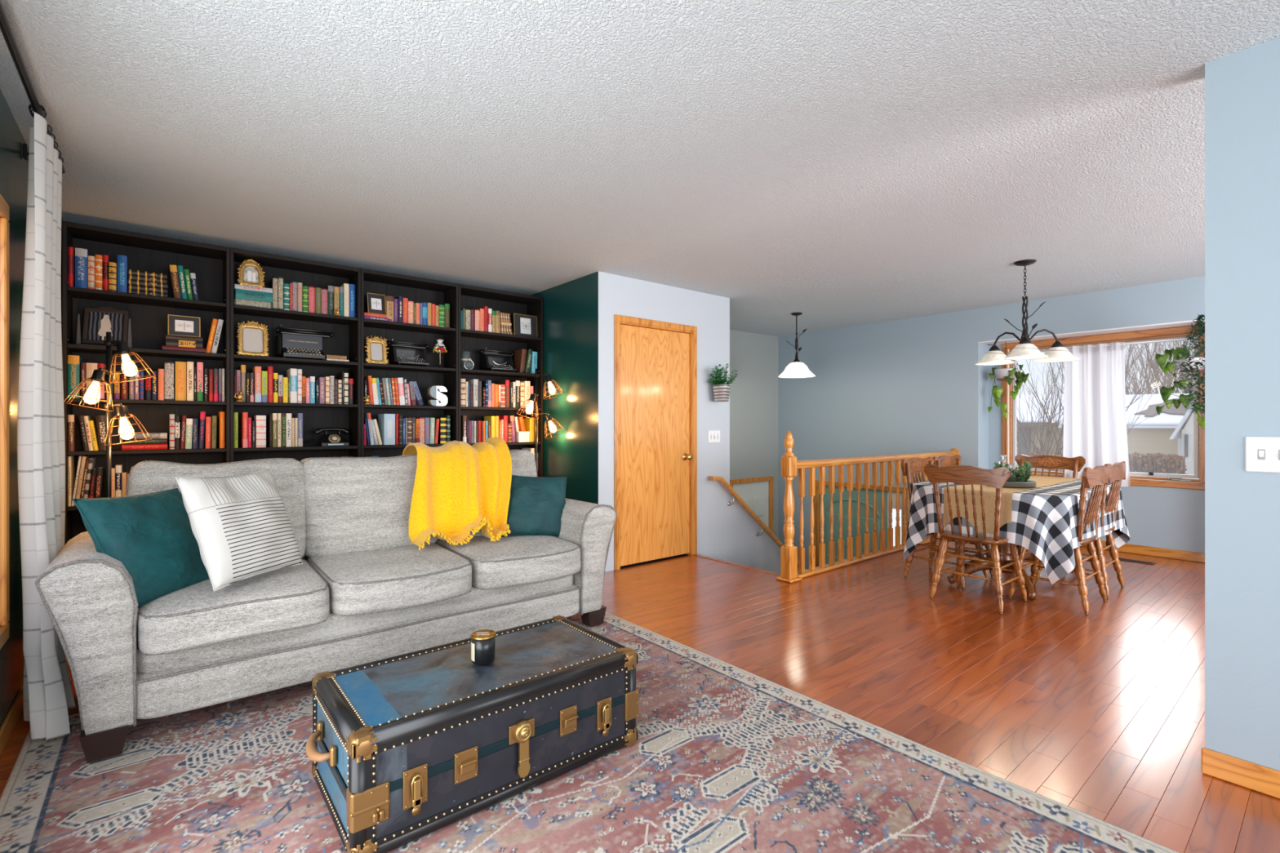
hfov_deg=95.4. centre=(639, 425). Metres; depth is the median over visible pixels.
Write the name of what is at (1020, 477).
greenery
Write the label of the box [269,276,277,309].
book
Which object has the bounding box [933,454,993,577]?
dining chair
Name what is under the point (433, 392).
letter
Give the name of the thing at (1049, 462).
dining chair
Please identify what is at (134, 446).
book
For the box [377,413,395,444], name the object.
book
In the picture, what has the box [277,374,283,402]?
book
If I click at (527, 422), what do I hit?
book
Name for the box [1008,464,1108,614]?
dining chair
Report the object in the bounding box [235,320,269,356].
picture frame
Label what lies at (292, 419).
book
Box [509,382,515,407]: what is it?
book
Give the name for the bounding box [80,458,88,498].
book
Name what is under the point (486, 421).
book
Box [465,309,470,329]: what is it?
book
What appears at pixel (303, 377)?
book
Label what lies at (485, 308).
book
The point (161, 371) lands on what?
book
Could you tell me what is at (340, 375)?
book
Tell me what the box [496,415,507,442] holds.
book
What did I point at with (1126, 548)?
baseboard
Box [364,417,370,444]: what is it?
book
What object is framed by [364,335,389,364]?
picture frame
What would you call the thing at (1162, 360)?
hanging planter
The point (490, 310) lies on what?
book
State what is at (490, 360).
typewriter
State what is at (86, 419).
book
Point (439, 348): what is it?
table lamp
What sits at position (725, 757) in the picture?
area rug
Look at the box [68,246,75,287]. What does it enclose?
book
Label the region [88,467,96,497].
book
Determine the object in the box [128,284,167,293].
book
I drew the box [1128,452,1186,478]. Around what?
hydrangea
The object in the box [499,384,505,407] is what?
book
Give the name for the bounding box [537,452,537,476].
book
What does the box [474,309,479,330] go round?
book
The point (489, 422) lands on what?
book
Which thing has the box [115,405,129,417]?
socket
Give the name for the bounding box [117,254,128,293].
book
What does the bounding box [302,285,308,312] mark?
book
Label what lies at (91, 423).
book
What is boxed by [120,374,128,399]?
book
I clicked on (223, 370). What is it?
book
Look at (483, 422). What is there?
book
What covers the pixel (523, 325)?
picture frame
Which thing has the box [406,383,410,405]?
book
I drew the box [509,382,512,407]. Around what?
book
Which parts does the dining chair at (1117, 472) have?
leg, leg, post, seat, leg, crest rail, post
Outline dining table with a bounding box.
[946,542,1075,599]
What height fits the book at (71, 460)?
0.291 m
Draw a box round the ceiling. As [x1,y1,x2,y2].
[0,0,1279,337]
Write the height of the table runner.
0.301 m
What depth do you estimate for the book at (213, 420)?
3.83 m
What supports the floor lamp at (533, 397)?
on the floor
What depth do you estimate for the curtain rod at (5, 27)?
1.96 m
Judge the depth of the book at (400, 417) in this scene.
4.58 m
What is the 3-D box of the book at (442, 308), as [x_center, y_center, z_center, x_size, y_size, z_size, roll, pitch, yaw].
[-1.674,-0.898,4.857,0.044,0.188,0.137,0,0,-39]
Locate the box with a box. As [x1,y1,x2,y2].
[515,431,529,442]
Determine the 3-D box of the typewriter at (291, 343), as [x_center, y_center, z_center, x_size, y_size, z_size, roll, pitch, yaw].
[-2.436,-0.592,4.253,0.365,0.241,0.231,0,0,-39]
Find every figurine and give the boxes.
[234,391,244,401]
[333,308,340,315]
[364,395,370,404]
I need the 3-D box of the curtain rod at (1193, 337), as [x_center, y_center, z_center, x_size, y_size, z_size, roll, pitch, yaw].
[4.369,-0.758,5.622,0.012,0.012,1.480,0,0,-39]
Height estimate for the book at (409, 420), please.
0.212 m
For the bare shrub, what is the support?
on the ground
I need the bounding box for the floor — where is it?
[0,538,1279,852]
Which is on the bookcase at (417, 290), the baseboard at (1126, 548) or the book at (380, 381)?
the book at (380, 381)
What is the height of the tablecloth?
0.572 m
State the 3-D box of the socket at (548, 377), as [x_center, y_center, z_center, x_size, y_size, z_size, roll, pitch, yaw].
[-0.792,-0.403,5.031,0.052,0.058,0.051,-25,16,-37]
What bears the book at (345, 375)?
on the bookcase at (345, 340)
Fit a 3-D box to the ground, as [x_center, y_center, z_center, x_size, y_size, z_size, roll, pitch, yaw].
[25.215,2.797,30.429,62.400,0.200,75.000,0,0,-39]
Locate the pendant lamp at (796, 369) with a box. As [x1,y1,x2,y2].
[777,312,815,377]
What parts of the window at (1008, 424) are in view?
casing, sash, casing, casing, sash, casing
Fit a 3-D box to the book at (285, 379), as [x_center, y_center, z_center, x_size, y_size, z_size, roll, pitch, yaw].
[-2.527,-0.246,4.138,0.028,0.179,0.126,0,0,-39]
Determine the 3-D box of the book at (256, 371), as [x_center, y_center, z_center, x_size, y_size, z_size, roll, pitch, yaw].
[-2.668,-0.279,4.054,0.037,0.246,0.177,0,0,-39]
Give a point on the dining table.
(1004, 559)
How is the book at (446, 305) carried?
on the bookcase at (417, 290)
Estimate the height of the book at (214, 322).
0.231 m
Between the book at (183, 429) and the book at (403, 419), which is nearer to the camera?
the book at (183, 429)
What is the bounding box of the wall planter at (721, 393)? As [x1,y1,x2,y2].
[706,363,738,401]
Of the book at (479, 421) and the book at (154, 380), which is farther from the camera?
the book at (479, 421)
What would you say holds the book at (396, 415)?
on the bookcase at (417, 290)
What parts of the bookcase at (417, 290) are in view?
panel, shelf, panel, shelf, shelf, shelf, panel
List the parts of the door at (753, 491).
panel, panel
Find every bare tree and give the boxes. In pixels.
[1043,340,1193,395]
[1063,340,1193,395]
[1124,341,1192,394]
[1124,341,1193,394]
[1125,341,1193,394]
[1130,340,1193,393]
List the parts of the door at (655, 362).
knob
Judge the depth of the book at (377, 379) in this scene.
4.48 m
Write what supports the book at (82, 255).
on the bookcase at (210, 264)
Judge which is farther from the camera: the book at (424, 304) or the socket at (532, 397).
the socket at (532, 397)
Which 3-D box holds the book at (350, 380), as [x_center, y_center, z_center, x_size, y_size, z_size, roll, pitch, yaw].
[-2.205,-0.252,4.418,0.029,0.192,0.139,0,0,-39]
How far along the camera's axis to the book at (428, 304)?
4.72 m
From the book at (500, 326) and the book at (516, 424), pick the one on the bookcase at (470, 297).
the book at (516, 424)
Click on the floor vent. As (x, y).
(1122, 559)
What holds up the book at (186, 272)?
on the bookcase at (210, 264)
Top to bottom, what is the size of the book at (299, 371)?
0.243 m
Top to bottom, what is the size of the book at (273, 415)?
0.236 m
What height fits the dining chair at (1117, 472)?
0.932 m
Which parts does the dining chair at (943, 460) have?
post, leg, carved panel, crest rail, post, leg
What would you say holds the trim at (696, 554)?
on the floor
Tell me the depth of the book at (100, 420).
3.50 m
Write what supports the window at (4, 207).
in the wall at (14, 169)
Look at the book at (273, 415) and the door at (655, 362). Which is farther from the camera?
the door at (655, 362)
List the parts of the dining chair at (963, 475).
post, leg, leg, crest rail, seat, leg, post, leg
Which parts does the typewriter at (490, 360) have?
carriage rail, panel, plate, frame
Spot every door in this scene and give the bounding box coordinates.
[614,314,697,570]
[729,475,773,533]
[813,480,909,567]
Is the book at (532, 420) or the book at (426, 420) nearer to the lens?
the book at (426, 420)
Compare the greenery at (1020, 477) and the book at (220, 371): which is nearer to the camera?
the book at (220, 371)
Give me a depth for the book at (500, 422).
5.12 m
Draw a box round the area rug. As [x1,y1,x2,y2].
[0,612,1177,852]
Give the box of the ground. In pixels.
[891,508,901,546]
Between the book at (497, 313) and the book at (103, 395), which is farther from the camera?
the book at (497, 313)
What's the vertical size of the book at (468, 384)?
0.196 m
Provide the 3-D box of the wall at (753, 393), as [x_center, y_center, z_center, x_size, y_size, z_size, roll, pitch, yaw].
[0.979,0.802,7.482,2.633,4.090,0.100,0,0,-39]
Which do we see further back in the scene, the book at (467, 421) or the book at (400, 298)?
the book at (467, 421)
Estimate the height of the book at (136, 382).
0.173 m
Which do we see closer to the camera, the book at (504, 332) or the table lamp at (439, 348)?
the table lamp at (439, 348)
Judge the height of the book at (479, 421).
0.191 m
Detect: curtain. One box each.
[17,111,75,740]
[1062,342,1130,487]
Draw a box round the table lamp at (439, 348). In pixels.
[432,338,447,367]
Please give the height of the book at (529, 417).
0.224 m
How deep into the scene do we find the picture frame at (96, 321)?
3.55 m
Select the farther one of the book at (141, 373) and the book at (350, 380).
the book at (350, 380)
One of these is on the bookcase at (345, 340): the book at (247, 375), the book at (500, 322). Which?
the book at (247, 375)
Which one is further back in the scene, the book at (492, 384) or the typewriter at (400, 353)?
the book at (492, 384)
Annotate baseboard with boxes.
[0,685,23,756]
[1084,540,1204,563]
[1201,747,1279,799]
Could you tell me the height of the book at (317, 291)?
0.190 m
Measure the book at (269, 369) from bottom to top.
0.251 m
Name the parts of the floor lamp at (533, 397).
bulb, arm, bulb, bulb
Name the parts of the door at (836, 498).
panel, panel, arched moulding, panel, sidelight frame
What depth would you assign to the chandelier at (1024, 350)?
4.41 m
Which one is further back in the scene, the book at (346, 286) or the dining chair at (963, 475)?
the book at (346, 286)
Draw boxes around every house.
[1016,393,1063,471]
[1058,392,1199,479]
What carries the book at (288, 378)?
on the bookcase at (345, 340)
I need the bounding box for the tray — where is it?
[1003,480,1036,487]
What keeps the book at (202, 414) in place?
on the bookcase at (210, 264)
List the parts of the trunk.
carry handle, lock plate, lock plate, lid, lock plate, lock plate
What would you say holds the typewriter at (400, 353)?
on the bookcase at (417, 290)
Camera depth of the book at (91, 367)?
3.46 m
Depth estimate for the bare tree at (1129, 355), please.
28.03 m
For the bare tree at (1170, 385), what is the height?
7.440 m
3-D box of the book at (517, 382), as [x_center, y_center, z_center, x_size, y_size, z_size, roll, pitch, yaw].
[-1.149,-0.278,5.310,0.040,0.244,0.168,0,0,-39]
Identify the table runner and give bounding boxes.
[943,475,1081,536]
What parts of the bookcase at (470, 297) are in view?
panel, panel, shelf, shelf, shelf, shelf, panel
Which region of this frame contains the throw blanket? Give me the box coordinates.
[402,436,511,550]
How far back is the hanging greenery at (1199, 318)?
4.47 m
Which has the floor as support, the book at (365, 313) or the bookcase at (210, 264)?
the bookcase at (210, 264)
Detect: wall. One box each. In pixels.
[0,88,63,726]
[126,246,177,471]
[530,271,598,503]
[598,271,805,573]
[729,329,777,537]
[775,275,1204,582]
[988,325,1204,553]
[1204,37,1279,771]
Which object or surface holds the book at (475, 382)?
on the bookcase at (470, 297)
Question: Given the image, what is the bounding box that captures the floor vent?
[1118,557,1155,564]
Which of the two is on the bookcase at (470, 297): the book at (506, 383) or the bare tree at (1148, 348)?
the book at (506, 383)
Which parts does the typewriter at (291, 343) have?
arm, panel, carriage rail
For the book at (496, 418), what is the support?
on the bookcase at (470, 297)
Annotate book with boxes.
[67,355,82,398]
[67,414,76,451]
[67,455,75,506]
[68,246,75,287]
[71,455,84,506]
[75,248,89,288]
[75,455,88,498]
[78,415,88,451]
[80,362,86,398]
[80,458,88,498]
[83,416,93,450]
[83,457,95,498]
[86,362,97,387]
[88,255,95,288]
[88,420,98,450]
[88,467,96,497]
[93,466,104,497]
[95,254,102,289]
[95,415,106,450]
[97,363,106,399]
[102,254,110,290]
[108,262,117,291]
[111,366,114,399]
[111,466,115,497]
[114,372,120,399]
[115,464,122,497]
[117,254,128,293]
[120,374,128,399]
[121,444,167,450]
[122,471,127,496]
[124,438,167,444]
[128,269,167,283]
[128,274,166,283]
[128,279,167,288]
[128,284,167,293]
[128,288,168,297]
[128,375,134,399]
[133,432,167,439]
[134,372,139,399]
[139,371,144,399]
[145,370,151,399]
[151,371,157,399]
[158,368,164,399]
[162,345,205,352]
[164,361,173,400]
[165,334,202,342]
[165,339,202,348]
[168,264,181,298]
[168,413,174,448]
[174,361,186,400]
[174,415,179,448]
[177,265,187,299]
[179,415,186,448]
[183,269,193,299]
[184,418,192,448]
[186,361,193,400]
[189,272,198,300]
[191,418,198,448]
[193,366,195,400]
[195,362,203,400]
[198,411,205,448]
[203,368,208,401]
[204,416,211,448]
[205,318,217,352]
[208,368,213,401]
[210,319,223,353]
[210,415,217,448]
[213,368,217,401]
[217,368,222,401]
[217,411,224,448]
[222,368,224,401]
[233,284,272,293]
[233,288,272,302]
[233,298,272,308]
[233,369,235,401]
[233,412,237,448]
[235,369,240,399]
[238,364,245,401]
[240,412,248,448]
[245,373,249,402]
[248,417,251,447]
[249,373,253,402]
[251,421,255,447]
[252,366,261,402]
[253,415,266,447]
[261,371,267,402]
[264,366,273,402]
[266,413,271,447]
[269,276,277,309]
[270,413,276,447]
[273,373,277,402]
[276,413,281,447]
[277,276,283,309]
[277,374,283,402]
[281,413,285,447]
[283,283,289,310]
[283,377,288,403]
[285,413,291,446]
[286,368,297,403]
[288,377,289,403]
[289,283,292,310]
[291,281,297,311]
[291,417,294,446]
[293,413,302,446]
[294,417,297,446]
[297,282,302,311]
[297,368,302,403]
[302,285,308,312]
[302,376,305,403]
[305,377,310,403]
[306,376,315,403]
[308,286,315,313]
[315,287,320,313]
[315,377,324,404]
[315,379,319,403]
[320,288,327,314]
[324,285,333,315]
[324,355,346,359]
[324,358,349,361]
[324,376,329,404]
[327,376,333,404]
[333,286,338,315]
[333,379,337,404]
[337,371,343,404]
[337,379,342,404]
[338,286,343,315]
[340,283,349,316]
[343,373,348,404]
[348,378,353,404]
[349,284,355,317]
[364,312,386,318]
[364,315,391,321]
[364,375,373,404]
[364,380,367,403]
[364,413,373,444]
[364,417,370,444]
[364,424,366,444]
[371,377,378,404]
[371,418,382,444]
[371,420,378,444]
[376,377,382,404]
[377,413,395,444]
[378,377,387,404]
[378,379,384,404]
[384,295,393,321]
[384,377,391,404]
[387,377,393,404]
[390,377,395,404]
[393,298,398,322]
[393,377,399,404]
[394,296,402,322]
[395,413,398,444]
[396,377,404,404]
[398,415,402,444]
[401,379,407,405]
[402,297,408,323]
[402,417,404,444]
[404,417,407,444]
[406,381,416,405]
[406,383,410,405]
[407,417,411,444]
[408,301,413,324]
[411,381,423,405]
[411,417,415,443]
[413,302,415,324]
[415,302,419,324]
[415,417,424,444]
[415,418,419,443]
[419,302,422,324]
[422,302,426,324]
[424,417,429,444]
[426,302,431,325]
[429,417,435,444]
[431,303,435,325]
[434,418,439,444]
[435,305,439,326]
[435,417,446,444]
[438,304,444,327]
[440,415,450,443]
[442,303,449,327]
[461,308,465,328]
[461,310,462,328]
[461,378,465,406]
[461,415,466,442]
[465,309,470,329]
[465,382,467,406]
[466,379,478,406]
[466,420,468,443]
[467,383,469,406]
[468,420,471,443]
[469,384,473,406]
[470,309,474,330]
[471,420,473,443]
[473,421,475,443]
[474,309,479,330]
[475,420,480,442]
[475,421,478,443]
[476,308,484,331]
[477,306,488,331]
[478,381,481,407]
[480,421,482,442]
[481,380,488,407]
[481,387,485,407]
[482,420,488,439]
[482,421,484,441]
[484,416,494,437]
[488,308,492,332]
[488,380,491,407]
[488,421,490,438]
[491,383,494,407]
[492,311,495,332]
[494,384,498,407]
[494,416,498,437]
[495,311,499,333]
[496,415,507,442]
[497,380,509,407]
[498,384,500,407]
[498,419,503,439]
[498,421,501,438]
[499,312,510,315]
[499,315,510,319]
[499,317,510,322]
[499,321,511,325]
[499,324,511,328]
[499,327,511,332]
[499,330,513,334]
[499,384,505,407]
[507,415,515,442]
[507,423,511,442]
[509,380,519,408]
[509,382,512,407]
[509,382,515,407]
[513,348,526,373]
[514,416,519,442]
[517,416,525,431]
[520,381,530,408]
[520,382,524,408]
[521,448,534,457]
[523,418,531,441]
[524,349,533,373]
[524,417,533,441]
[528,417,537,441]
[529,351,537,373]
[530,386,533,394]
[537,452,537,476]
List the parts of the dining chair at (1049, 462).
post, carved panel, post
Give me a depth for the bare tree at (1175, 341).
36.81 m
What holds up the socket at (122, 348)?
attached to the floor lamp at (91, 395)
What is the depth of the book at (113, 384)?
3.55 m
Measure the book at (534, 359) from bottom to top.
0.201 m
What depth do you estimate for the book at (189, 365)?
3.75 m
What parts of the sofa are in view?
arm, leg, rail, arm, leg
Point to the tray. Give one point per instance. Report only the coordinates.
(1031, 483)
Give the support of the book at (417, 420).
on the bookcase at (417, 290)
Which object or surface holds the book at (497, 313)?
on the bookcase at (470, 297)
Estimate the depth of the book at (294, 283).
4.12 m
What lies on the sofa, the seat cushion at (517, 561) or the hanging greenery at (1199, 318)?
the seat cushion at (517, 561)
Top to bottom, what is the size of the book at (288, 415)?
0.236 m
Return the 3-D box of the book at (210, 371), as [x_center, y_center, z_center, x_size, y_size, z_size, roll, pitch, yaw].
[-2.854,-0.261,3.870,0.023,0.210,0.138,0,0,-39]
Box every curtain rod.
[0,0,65,173]
[1006,337,1198,354]
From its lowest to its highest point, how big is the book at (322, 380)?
0.192 m
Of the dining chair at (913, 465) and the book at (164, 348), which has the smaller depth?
the book at (164, 348)
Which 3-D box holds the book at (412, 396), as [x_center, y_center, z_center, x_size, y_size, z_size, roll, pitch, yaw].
[-1.855,-0.254,4.708,0.057,0.195,0.130,0,0,-39]
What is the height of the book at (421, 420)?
0.212 m
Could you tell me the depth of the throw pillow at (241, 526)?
2.40 m
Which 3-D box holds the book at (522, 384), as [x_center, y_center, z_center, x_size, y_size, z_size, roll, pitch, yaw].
[-1.109,-0.272,5.333,0.038,0.231,0.152,0,0,-39]
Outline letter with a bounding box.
[427,385,447,406]
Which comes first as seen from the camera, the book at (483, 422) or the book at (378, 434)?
the book at (378, 434)
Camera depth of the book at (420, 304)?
4.69 m
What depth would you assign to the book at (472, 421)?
4.96 m
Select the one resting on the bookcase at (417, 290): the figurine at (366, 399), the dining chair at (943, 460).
the figurine at (366, 399)
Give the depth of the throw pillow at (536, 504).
3.53 m
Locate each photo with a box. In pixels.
[86,311,124,341]
[243,266,258,283]
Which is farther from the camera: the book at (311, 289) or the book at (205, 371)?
the book at (311, 289)
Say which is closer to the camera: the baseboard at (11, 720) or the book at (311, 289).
the baseboard at (11, 720)
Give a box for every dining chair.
[901,457,988,589]
[924,463,1026,614]
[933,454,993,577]
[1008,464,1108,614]
[1014,454,1085,478]
[1034,461,1125,598]
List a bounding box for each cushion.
[128,458,306,558]
[137,558,329,653]
[299,453,437,557]
[306,542,471,615]
[435,535,581,588]
[470,449,537,536]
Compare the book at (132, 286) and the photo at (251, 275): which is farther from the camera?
the photo at (251, 275)
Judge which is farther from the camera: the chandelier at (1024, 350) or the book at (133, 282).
the chandelier at (1024, 350)
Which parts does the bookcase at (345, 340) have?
panel, shelf, shelf, shelf, shelf, panel, panel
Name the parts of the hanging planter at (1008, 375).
pot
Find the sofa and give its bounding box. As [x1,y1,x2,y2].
[34,448,617,763]
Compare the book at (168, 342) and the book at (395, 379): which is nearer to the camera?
the book at (168, 342)
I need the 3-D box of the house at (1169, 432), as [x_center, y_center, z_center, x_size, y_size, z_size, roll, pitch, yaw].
[15.936,0.862,17.464,10.000,3.670,3.650,0,0,-39]
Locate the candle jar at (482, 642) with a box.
[470,629,495,665]
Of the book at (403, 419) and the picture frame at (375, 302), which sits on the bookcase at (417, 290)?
the book at (403, 419)
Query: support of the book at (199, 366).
on the bookcase at (210, 264)
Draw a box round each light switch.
[708,430,719,442]
[1245,436,1279,472]
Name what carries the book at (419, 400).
on the bookcase at (417, 290)
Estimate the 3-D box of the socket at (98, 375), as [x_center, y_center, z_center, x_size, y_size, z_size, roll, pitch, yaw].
[-2.674,-0.244,2.876,0.052,0.058,0.051,16,-10,-38]
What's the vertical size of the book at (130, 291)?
0.029 m
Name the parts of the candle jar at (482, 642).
lid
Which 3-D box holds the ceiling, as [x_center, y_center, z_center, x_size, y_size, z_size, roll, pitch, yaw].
[1.890,-1.293,2.977,7.900,0.100,8.400,0,0,-39]
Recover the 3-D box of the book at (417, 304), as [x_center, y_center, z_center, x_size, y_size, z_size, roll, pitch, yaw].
[-1.812,-0.891,4.708,0.029,0.174,0.113,0,0,-39]
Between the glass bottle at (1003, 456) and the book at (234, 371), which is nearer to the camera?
the book at (234, 371)
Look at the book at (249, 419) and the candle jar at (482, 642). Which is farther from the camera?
the book at (249, 419)
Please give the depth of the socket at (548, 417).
5.01 m
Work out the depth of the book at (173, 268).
3.71 m
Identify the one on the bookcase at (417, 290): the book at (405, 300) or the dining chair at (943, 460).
the book at (405, 300)
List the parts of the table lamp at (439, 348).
stem, lamp shade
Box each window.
[0,193,8,649]
[1001,324,1204,489]
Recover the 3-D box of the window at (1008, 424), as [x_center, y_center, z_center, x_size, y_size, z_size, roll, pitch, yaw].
[4.445,-0.155,5.678,0.122,1.433,1.615,0,0,-39]
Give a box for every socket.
[89,368,105,382]
[115,342,130,354]
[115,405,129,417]
[528,394,535,401]
[544,413,551,421]
[545,374,551,382]
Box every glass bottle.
[999,454,1008,470]
[1007,464,1017,482]
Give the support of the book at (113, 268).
on the bookcase at (210, 264)
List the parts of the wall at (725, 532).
wall handrail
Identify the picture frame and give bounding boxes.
[75,306,132,347]
[168,314,200,337]
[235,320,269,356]
[236,258,265,287]
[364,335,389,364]
[366,292,385,314]
[513,313,537,337]
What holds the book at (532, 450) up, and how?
on the bookcase at (470, 297)
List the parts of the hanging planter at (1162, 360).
pot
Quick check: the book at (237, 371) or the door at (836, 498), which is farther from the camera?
the door at (836, 498)
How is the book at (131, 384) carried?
on the bookcase at (210, 264)
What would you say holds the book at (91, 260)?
on the bookcase at (210, 264)
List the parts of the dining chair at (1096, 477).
leg, leg, leg, post, seat, crest rail, leg, post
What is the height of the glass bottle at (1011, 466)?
0.150 m
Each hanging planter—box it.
[987,342,1028,418]
[1155,323,1204,429]
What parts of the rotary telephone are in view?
cord, plate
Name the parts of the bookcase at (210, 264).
panel, shelf, panel, shelf, shelf, shelf, shelf, panel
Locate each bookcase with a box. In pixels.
[62,221,230,545]
[230,247,360,462]
[360,268,458,457]
[458,284,542,477]
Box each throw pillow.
[71,488,208,607]
[174,469,302,591]
[501,475,567,537]
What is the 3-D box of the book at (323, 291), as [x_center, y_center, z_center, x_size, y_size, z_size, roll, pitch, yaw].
[-2.337,-0.899,4.293,0.041,0.190,0.121,0,0,-39]
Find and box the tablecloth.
[902,479,1129,584]
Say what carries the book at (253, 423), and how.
on the bookcase at (345, 340)
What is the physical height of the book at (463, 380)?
0.236 m
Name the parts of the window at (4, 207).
casing, casing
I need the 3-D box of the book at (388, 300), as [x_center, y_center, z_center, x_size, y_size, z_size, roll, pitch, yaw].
[-1.988,-0.904,4.590,0.050,0.200,0.143,0,0,-39]
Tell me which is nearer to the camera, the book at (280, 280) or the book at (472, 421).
the book at (280, 280)
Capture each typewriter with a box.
[275,324,333,359]
[386,338,429,366]
[479,347,516,372]
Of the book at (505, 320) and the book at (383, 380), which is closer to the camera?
the book at (383, 380)
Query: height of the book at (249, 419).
0.204 m
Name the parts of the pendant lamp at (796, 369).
lamp shade, rod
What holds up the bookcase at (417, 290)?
on the floor
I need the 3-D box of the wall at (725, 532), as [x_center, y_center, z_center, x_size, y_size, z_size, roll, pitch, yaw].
[1.198,0.802,5.983,3.991,4.090,0.196,0,0,-39]
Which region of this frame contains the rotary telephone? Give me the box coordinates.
[303,427,351,446]
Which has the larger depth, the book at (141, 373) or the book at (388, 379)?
the book at (388, 379)
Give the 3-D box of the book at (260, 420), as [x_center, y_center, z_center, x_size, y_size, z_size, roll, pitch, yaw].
[-2.650,0.043,4.059,0.057,0.219,0.157,0,0,-39]
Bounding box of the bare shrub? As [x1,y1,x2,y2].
[1016,343,1176,466]
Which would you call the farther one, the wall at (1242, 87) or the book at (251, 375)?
the book at (251, 375)
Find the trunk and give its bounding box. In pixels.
[305,615,638,852]
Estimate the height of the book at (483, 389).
0.170 m
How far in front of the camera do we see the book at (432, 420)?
4.75 m
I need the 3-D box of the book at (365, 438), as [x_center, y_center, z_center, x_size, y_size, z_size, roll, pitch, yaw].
[-2.130,0.073,4.474,0.018,0.160,0.126,-2,1,-39]
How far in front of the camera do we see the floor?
2.91 m
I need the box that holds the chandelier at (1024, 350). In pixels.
[974,259,1079,365]
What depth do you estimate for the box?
5.23 m
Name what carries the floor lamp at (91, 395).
on the floor
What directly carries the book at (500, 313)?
on the book at (500, 316)
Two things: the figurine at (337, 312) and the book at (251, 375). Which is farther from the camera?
the figurine at (337, 312)
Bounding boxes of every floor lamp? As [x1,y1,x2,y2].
[63,331,155,497]
[516,368,564,472]
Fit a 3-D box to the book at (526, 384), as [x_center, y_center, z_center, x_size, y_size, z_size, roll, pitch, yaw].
[-1.076,-0.278,5.370,0.055,0.245,0.173,0,0,-39]
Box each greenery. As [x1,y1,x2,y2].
[993,461,1032,482]
[1175,314,1204,413]
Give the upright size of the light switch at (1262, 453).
0.115 m
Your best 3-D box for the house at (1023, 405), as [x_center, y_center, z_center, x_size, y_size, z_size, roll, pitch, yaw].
[14.734,0.737,21.880,7.450,3.920,4.500,0,0,-39]
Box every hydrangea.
[1026,449,1047,471]
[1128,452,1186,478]
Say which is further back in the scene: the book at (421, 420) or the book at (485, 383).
the book at (485, 383)
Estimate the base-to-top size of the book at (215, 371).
0.216 m
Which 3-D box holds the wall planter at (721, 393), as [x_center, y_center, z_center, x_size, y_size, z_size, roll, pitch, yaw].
[0.774,-0.403,5.487,0.306,0.358,0.293,0,0,11]
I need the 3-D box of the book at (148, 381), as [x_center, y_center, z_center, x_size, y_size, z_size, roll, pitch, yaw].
[-3.102,-0.248,3.676,0.026,0.184,0.123,0,0,-39]
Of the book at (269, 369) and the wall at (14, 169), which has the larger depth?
the book at (269, 369)
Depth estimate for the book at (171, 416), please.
3.69 m
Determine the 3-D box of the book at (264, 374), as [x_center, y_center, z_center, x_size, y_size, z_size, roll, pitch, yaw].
[-2.627,-0.264,4.062,0.032,0.216,0.147,0,0,-39]
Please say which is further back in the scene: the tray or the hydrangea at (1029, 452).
the hydrangea at (1029, 452)
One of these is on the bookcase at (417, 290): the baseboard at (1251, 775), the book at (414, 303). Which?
the book at (414, 303)
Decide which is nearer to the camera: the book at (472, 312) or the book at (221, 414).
the book at (221, 414)
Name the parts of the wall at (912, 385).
post, post, stair railing, rail, handrail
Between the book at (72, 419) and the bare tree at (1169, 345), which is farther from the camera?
the bare tree at (1169, 345)
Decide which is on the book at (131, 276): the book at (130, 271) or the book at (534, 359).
the book at (130, 271)
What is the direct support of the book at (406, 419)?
on the bookcase at (417, 290)
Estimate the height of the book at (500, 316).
0.027 m
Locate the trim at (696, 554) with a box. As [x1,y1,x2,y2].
[693,553,780,576]
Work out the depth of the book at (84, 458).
3.44 m
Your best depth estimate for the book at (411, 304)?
4.64 m
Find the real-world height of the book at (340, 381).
0.178 m
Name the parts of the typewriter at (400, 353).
panel, carriage rail, frame, plate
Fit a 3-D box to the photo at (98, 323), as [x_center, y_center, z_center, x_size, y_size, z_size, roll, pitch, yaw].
[-3.264,-0.600,3.560,0.166,0.184,0.047,0,0,-30]
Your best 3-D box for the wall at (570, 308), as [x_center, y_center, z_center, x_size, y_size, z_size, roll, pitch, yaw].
[-0.672,0.077,5.170,0.070,2.640,1.138,0,0,-39]
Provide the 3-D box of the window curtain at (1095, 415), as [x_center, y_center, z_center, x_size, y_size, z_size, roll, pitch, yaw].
[4.380,-0.101,5.605,0.056,1.355,0.525,0,0,-39]
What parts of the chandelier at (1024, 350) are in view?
lamp shade, arm, twisted stem, twisted stem, arm, twisted stem, lamp shade, arm, lamp shade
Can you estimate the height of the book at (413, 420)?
0.212 m
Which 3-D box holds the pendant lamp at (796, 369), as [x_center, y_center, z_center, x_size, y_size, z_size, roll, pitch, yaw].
[1.742,-0.891,6.480,0.403,0.703,0.403,0,0,28]
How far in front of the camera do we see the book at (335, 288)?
4.30 m
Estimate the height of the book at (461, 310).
0.160 m
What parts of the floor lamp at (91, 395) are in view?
bulb, arm, arm, arm, bulb, bulb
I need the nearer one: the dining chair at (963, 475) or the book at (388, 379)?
the dining chair at (963, 475)
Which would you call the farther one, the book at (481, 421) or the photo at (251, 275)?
the book at (481, 421)
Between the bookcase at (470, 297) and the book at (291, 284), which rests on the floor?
the bookcase at (470, 297)
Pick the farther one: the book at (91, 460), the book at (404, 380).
the book at (404, 380)
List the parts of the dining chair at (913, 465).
post, leg, carved panel, crest rail, leg, leg, leg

